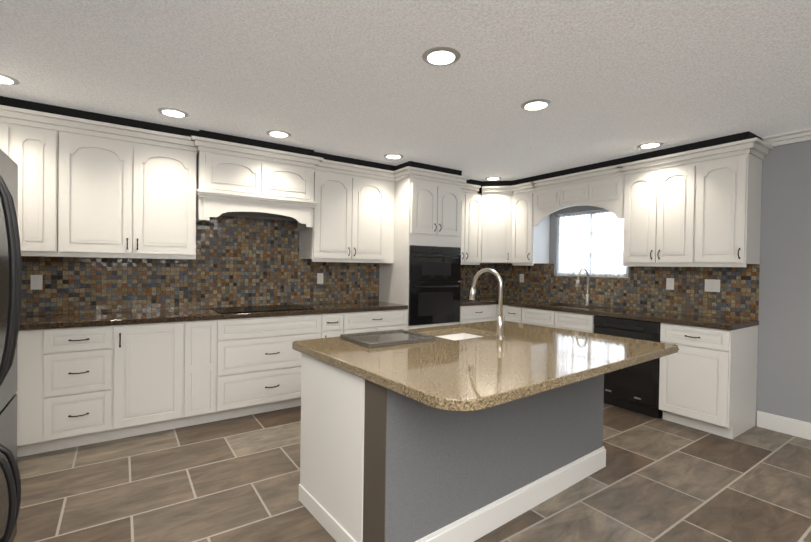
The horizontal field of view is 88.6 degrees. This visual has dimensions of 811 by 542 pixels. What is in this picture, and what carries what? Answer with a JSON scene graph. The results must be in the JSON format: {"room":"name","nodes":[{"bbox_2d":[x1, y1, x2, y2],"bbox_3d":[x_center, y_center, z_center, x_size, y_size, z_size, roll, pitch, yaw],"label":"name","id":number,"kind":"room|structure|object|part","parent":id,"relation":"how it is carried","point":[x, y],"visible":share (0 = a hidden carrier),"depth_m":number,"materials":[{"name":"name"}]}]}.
{"room":"kitchen","nodes":[
{"label":"kitchen","id":0,"kind":"room"},
{"bbox_2d":[0,96,810,425],"bbox_3d":[1.083,0.094,1.383,5.990,2.480,7.840,0,1,-34],"label":"wall","id":1,"kind":"structure","parent":0,"point":[784,354],"depth_m":3.48,"materials":[{"name":"grey paint"}]},
{"bbox_2d":[0,113,23,252],"bbox_3d":[-2.924,-0.613,3.020,0.260,0.935,0.347,0,1,-34],"label":"upper cabinet","id":2,"kind":"object","parent":1,"relation":"attached to","point":[11,128],"depth_m":2.93,"materials":[{"name":"white paint"}]},
{"bbox_2d":[24,117,71,256],"bbox_3d":[-2.761,-0.612,3.131,0.388,0.935,0.347,0,1,-34],"label":"upper cabinet","id":3,"kind":"object","parent":1,"relation":"attached to","point":[31,126],"depth_m":2.98,"materials":[{"name":"white paint"}]},
{"bbox_2d":[40,121,203,256],"bbox_3d":[-2.278,-0.609,3.443,1.036,0.935,0.377,0,1,-34],"label":"upper cabinet","id":4,"kind":"object","parent":1,"relation":"attached to","point":[128,223],"depth_m":3.26,"materials":[{"name":"white paint"}]},
{"bbox_2d":[200,145,311,208],"bbox_3d":[-1.440,-0.869,3.996,0.970,0.405,0.399,0,1,-34],"label":"upper cabinet","id":5,"kind":"object","parent":1,"relation":"attached to","point":[227,176],"depth_m":3.79,"materials":[{"name":"white paint"}]},
{"bbox_2d":[296,161,391,260],"bbox_3d":[-0.676,-0.599,4.537,0.904,0.935,0.377,0,1,-34],"label":"upper cabinet","id":6,"kind":"object","parent":1,"relation":"attached to","point":[346,219],"depth_m":4.39,"materials":[{"name":"white paint"}]},
{"bbox_2d":[388,173,463,248],"bbox_3d":[0.187,-0.674,4.955,0.709,0.771,0.617,0,1,-34],"label":"upper cabinet","id":7,"kind":"object","parent":1,"relation":"attached to","point":[423,209],"depth_m":4.68,"materials":[{"name":"white paint"}]},
{"bbox_2d":[464,189,483,264],"bbox_3d":[0.664,-0.591,5.470,0.610,0.935,0.347,0,1,-34],"label":"upper cabinet","id":8,"kind":"object","parent":1,"relation":"attached to","point":[472,200],"depth_m":5.41,"materials":[{"name":"white paint"}]},
{"bbox_2d":[480,186,514,264],"bbox_3d":[1.261,-0.585,5.678,0.612,0.935,0.678,0,1,-34],"label":"upper cabinet","id":9,"kind":"object","parent":1,"relation":"attached to","point":[498,205],"depth_m":5.46,"materials":[{"name":"white paint"}]},
{"bbox_2d":[511,185,550,264],"bbox_3d":[1.586,-0.577,5.399,0.390,0.935,0.389,0,1,-34],"label":"upper cabinet","id":10,"kind":"object","parent":1,"relation":"attached to","point":[530,238],"depth_m":5.24,"materials":[{"name":"white paint"}]},
{"bbox_2d":[619,157,682,264],"bbox_3d":[2.549,-0.545,4.026,0.347,0.935,0.706,0,1,-34],"label":"upper cabinet","id":11,"kind":"object","parent":1,"relation":"attached to","point":[677,235],"depth_m":3.98,"materials":[{"name":"white paint"}]},
{"bbox_2d":[683,145,766,264],"bbox_3d":[2.797,-0.537,3.663,0.347,0.935,0.436,0,1,-34],"label":"upper cabinet","id":12,"kind":"object","parent":1,"relation":"attached to","point":[722,191],"depth_m":3.54,"materials":[{"name":"white paint"}]},
{"bbox_2d":[757,411,810,439],"bbox_3d":[4.304,1.309,1.739,0.015,0.135,4.490,0,1,-34],"label":"baseboard","id":13,"kind":"structure","parent":1,"relation":"attached to","point":[789,426],"depth_m":3.44,"materials":[{"name":"white wood"}]},
{"bbox_2d":[762,128,810,146],"bbox_3d":[4.319,-1.060,1.696,0.064,0.084,4.490,0,1,-34],"label":"crown molding","id":14,"kind":"structure","parent":1,"relation":"attached to","point":[801,135],"depth_m":3.41,"materials":[{"name":"white wood"}]},
{"bbox_2d":[0,0,810,180],"bbox_3d":[1.102,-1.196,1.367,5.990,0.100,7.840,0,1,-34],"label":"ceiling","id":15,"kind":"structure","parent":0,"point":[363,80],"depth_m":2.44,"materials":[{"name":"white paint"}]},
{"bbox_2d":[0,73,19,84],"bbox_3d":[-2.555,-1.211,2.600,0.207,0.007,0.207,0,1,-43],"label":"recessed light","id":16,"kind":"object","parent":15,"relation":"in","point":[4,79],"depth_m":2.62,"materials":[{"name":"grey"}]},
{"bbox_2d":[158,108,188,117],"bbox_3d":[-1.766,-1.206,3.164,0.207,0.007,0.207,1,1,11],"label":"recessed light","id":17,"kind":"object","parent":15,"relation":"in","point":[172,112],"depth_m":3.14,"materials":[{"name":"grey"}]},
{"bbox_2d":[266,130,290,137],"bbox_3d":[-1.108,-1.202,3.637,0.207,0.007,0.207,1,1,11],"label":"recessed light","id":18,"kind":"object","parent":15,"relation":"in","point":[275,133],"depth_m":3.61,"materials":[{"name":"grey"}]},
{"bbox_2d":[384,154,403,158],"bbox_3d":[-0.123,-1.197,4.322,0.207,0.007,0.207,0,1,-43],"label":"recessed light","id":19,"kind":"object","parent":15,"relation":"in","point":[391,156],"depth_m":4.30,"materials":[{"name":"grey"}]},
{"bbox_2d":[422,47,459,65],"bbox_3d":[0.194,-1.166,2.262,0.207,0.007,0.207,1,1,11],"label":"recessed light","id":20,"kind":"object","parent":15,"relation":"in","point":[440,56],"depth_m":2.25,"materials":[{"name":"grey"}]},
{"bbox_2d":[485,177,501,179],"bbox_3d":[1.123,-1.191,5.318,0.207,0.007,0.207,1,1,11],"label":"recessed light","id":21,"kind":"object","parent":15,"relation":"in","point":[488,178],"depth_m":5.29,"materials":[{"name":"grey"}]},
{"bbox_2d":[521,99,551,110],"bbox_3d":[0.914,-1.164,2.911,0.207,0.007,0.207,0,1,-43],"label":"recessed light","id":22,"kind":"object","parent":15,"relation":"in","point":[536,104],"depth_m":2.89,"materials":[{"name":"grey"}]},
{"bbox_2d":[637,142,663,147],"bbox_3d":[2.240,-1.155,3.805,0.207,0.007,0.207,0,1,-43],"label":"recessed light","id":23,"kind":"object","parent":15,"relation":"in","point":[650,144],"depth_m":3.79,"materials":[{"name":"grey"}]},
{"bbox_2d":[13,403,810,541],"bbox_3d":[1.064,1.383,1.399,5.990,0.100,7.840,0,1,-34],"label":"floor","id":24,"kind":"structure","parent":0,"point":[237,479],"depth_m":2.48,"materials":[{"name":"tile"}]},
{"bbox_2d":[0,149,21,541],"bbox_3d":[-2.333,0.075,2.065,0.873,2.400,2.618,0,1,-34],"label":"fridge","id":25,"kind":"object","parent":24,"relation":"on","point":[10,312],"visible":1,"depth_m":1.66,"materials":[{"name":"grey metal"}]},
{"bbox_2d":[40,321,127,452],"bbox_3d":[-2.451,0.822,3.206,0.457,0.874,0.627,0,1,-34],"label":"base cabinet","id":26,"kind":"object","parent":24,"relation":"on","point":[84,368],"depth_m":2.95,"materials":[{"name":"white paint"}]},
{"bbox_2d":[18,301,407,332],"bbox_3d":[-1.697,0.369,3.700,3.755,0.040,0.626,0,1,-34],"label":"countertop","id":27,"kind":"structure","parent":26,"relation":"on","point":[27,320],"depth_m":3.38,"materials":[{"name":"brown stone"}]},
{"bbox_2d":[212,305,311,312],"bbox_3d":[-1.350,0.347,3.943,0.840,0.006,0.480,0,1,-34],"label":"cooktop","id":28,"kind":"object","parent":27,"relation":"in","point":[219,308],"depth_m":3.94,"materials":[{"name":"black glass"}]},
{"bbox_3d":[-1.350,0.347,3.942,0.840,0.006,0.480,0,1,-34],"label":"cooktop glass","id":29,"kind":"part","parent":27,"relation":"part of","materials":[{"name":"black glass"}]},
{"bbox_2d":[124,321,191,437],"bbox_3d":[-2.109,0.824,3.439,0.502,0.874,0.627,0,1,-34],"label":"base cabinet","id":30,"kind":"object","parent":24,"relation":"on","point":[159,352],"depth_m":3.21,"materials":[{"name":"white paint"}]},
{"bbox_2d":[192,317,219,424],"bbox_3d":[-1.865,0.826,3.605,0.307,0.874,0.627,0,1,-34],"label":"base cabinet","id":31,"kind":"object","parent":24,"relation":"on","point":[206,331],"depth_m":3.39,"materials":[{"name":"white paint"}]},
{"bbox_2d":[220,313,331,419],"bbox_3d":[-1.350,0.829,3.958,1.028,0.874,0.627,0,1,-34],"label":"base cabinet","id":32,"kind":"object","parent":24,"relation":"on","point":[260,369],"depth_m":3.66,"materials":[{"name":"white paint"}]},
{"bbox_2d":[328,309,351,337],"bbox_3d":[-0.857,0.832,4.294,0.295,0.874,0.627,0,1,-34],"label":"base cabinet","id":33,"kind":"object","parent":24,"relation":"on","point":[341,322],"depth_m":4.06,"materials":[{"name":"white paint"}]},
{"bbox_2d":[352,309,407,332],"bbox_3d":[-0.500,0.834,4.538,0.831,0.874,0.627,0,1,-34],"label":"base cabinet","id":34,"kind":"object","parent":24,"relation":"on","point":[363,320],"depth_m":4.30,"materials":[{"name":"white paint"}]},
{"bbox_2d":[384,245,463,324],"bbox_3d":[0.203,0.146,4.923,0.725,0.860,0.524,0,1,-34],"label":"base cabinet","id":35,"kind":"object","parent":24,"relation":"on","point":[428,279],"depth_m":4.70,"materials":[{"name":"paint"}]},
{"bbox_2d":[408,245,460,325],"bbox_3d":[0.216,0.147,4.905,0.726,0.876,0.569,0,1,-34],"label":"double oven","id":36,"kind":"object","parent":35,"relation":"in","point":[434,271],"depth_m":4.69,"materials":[{"name":"black"}]},
{"bbox_2d":[408,321,459,328],"bbox_3d":[0.163,0.927,4.975,0.709,0.696,0.617,0,1,-34],"label":"base cabinet","id":37,"kind":"object","parent":24,"relation":"on","point":[457,322],"depth_m":4.63,"materials":[{"name":"white paint"}]},
{"bbox_2d":[460,305,495,323],"bbox_3d":[0.722,0.842,5.373,0.610,0.874,0.627,0,1,-34],"label":"base cabinet","id":38,"kind":"object","parent":24,"relation":"on","point":[468,313],"depth_m":5.09,"materials":[{"name":"white paint"}]},
{"bbox_2d":[464,298,495,304],"bbox_3d":[0.723,0.384,5.353,0.584,0.040,0.626,0,1,-34],"label":"countertop","id":39,"kind":"structure","parent":38,"relation":"on","point":[466,300],"depth_m":5.15,"materials":[{"name":"brown stone"}]},
{"bbox_2d":[292,268,677,541],"bbox_3d":[0.483,0.645,2.454,1.864,1.333,1.358,0,1,-38],"label":"kitchen island","id":40,"kind":"object","parent":24,"relation":"on","point":[470,432],"visible":1,"depth_m":2.04,"materials":[{"name":"grey paint"}]},
{"bbox_2d":[292,320,677,410],"bbox_3d":[0.484,0.443,2.454,1.939,0.042,1.458,0,1,-34],"label":"island countertop","id":41,"kind":"structure","parent":40,"relation":"on","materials":[{"name":"beige stone"}]},
{"bbox_2d":[340,329,435,347],"bbox_3d":[-0.109,0.399,2.521,0.460,0.024,0.360,0,1,-34],"label":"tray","id":42,"kind":"object","parent":41,"relation":"on","point":[399,337],"depth_m":2.48,"materials":[{"name":"grey metal"}]},
{"bbox_2d":[502,305,514,321],"bbox_3d":[1.564,0.856,5.207,0.629,0.874,0.356,0,1,-34],"label":"base cabinet","id":43,"kind":"object","parent":24,"relation":"on","point":[508,311],"depth_m":5.09,"materials":[{"name":"white paint"}]},
{"bbox_2d":[515,305,582,331],"bbox_3d":[1.865,0.866,4.766,0.629,0.874,0.976,0,1,-34],"label":"base cabinet","id":44,"kind":"object","parent":24,"relation":"on","point":[555,318],"depth_m":4.61,"materials":[{"name":"white paint"}]},
{"bbox_2d":[583,313,654,417],"bbox_3d":[2.316,0.881,4.105,0.629,0.874,0.757,0,1,-34],"label":"base cabinet","id":45,"kind":"object","parent":24,"relation":"on","point":[632,388],"depth_m":3.89,"materials":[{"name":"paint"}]},
{"bbox_2d":[593,315,662,418],"bbox_3d":[2.297,0.882,4.092,0.602,0.869,0.617,0,1,-34],"label":"dishwasher","id":46,"kind":"object","parent":45,"relation":"in","point":[636,388],"depth_m":3.85,"materials":[{"name":"black metal"}]},
{"bbox_2d":[655,321,757,438],"bbox_3d":[2.638,0.892,3.634,0.629,0.874,0.514,0,1,-34],"label":"base cabinet","id":47,"kind":"object","parent":24,"relation":"on","point":[709,385],"depth_m":3.44,"materials":[{"name":"white paint"}]},
{"bbox_2d":[466,297,758,328],"bbox_3d":[1.918,0.410,4.678,0.626,0.040,3.087,0,1,-34],"label":"countertop","id":48,"kind":"structure","parent":47,"relation":"on","point":[608,311],"depth_m":4.02,"materials":[{"name":"brown stone"}]},
{"bbox_2d":[575,268,589,305],"bbox_3d":[2.019,0.173,4.772,0.256,0.432,0.094,0,1,-34],"label":"faucet","id":49,"kind":"object","parent":48,"relation":"in","point":[587,298],"depth_m":4.80,"materials":[{"name":"silver metal"}]}
]}

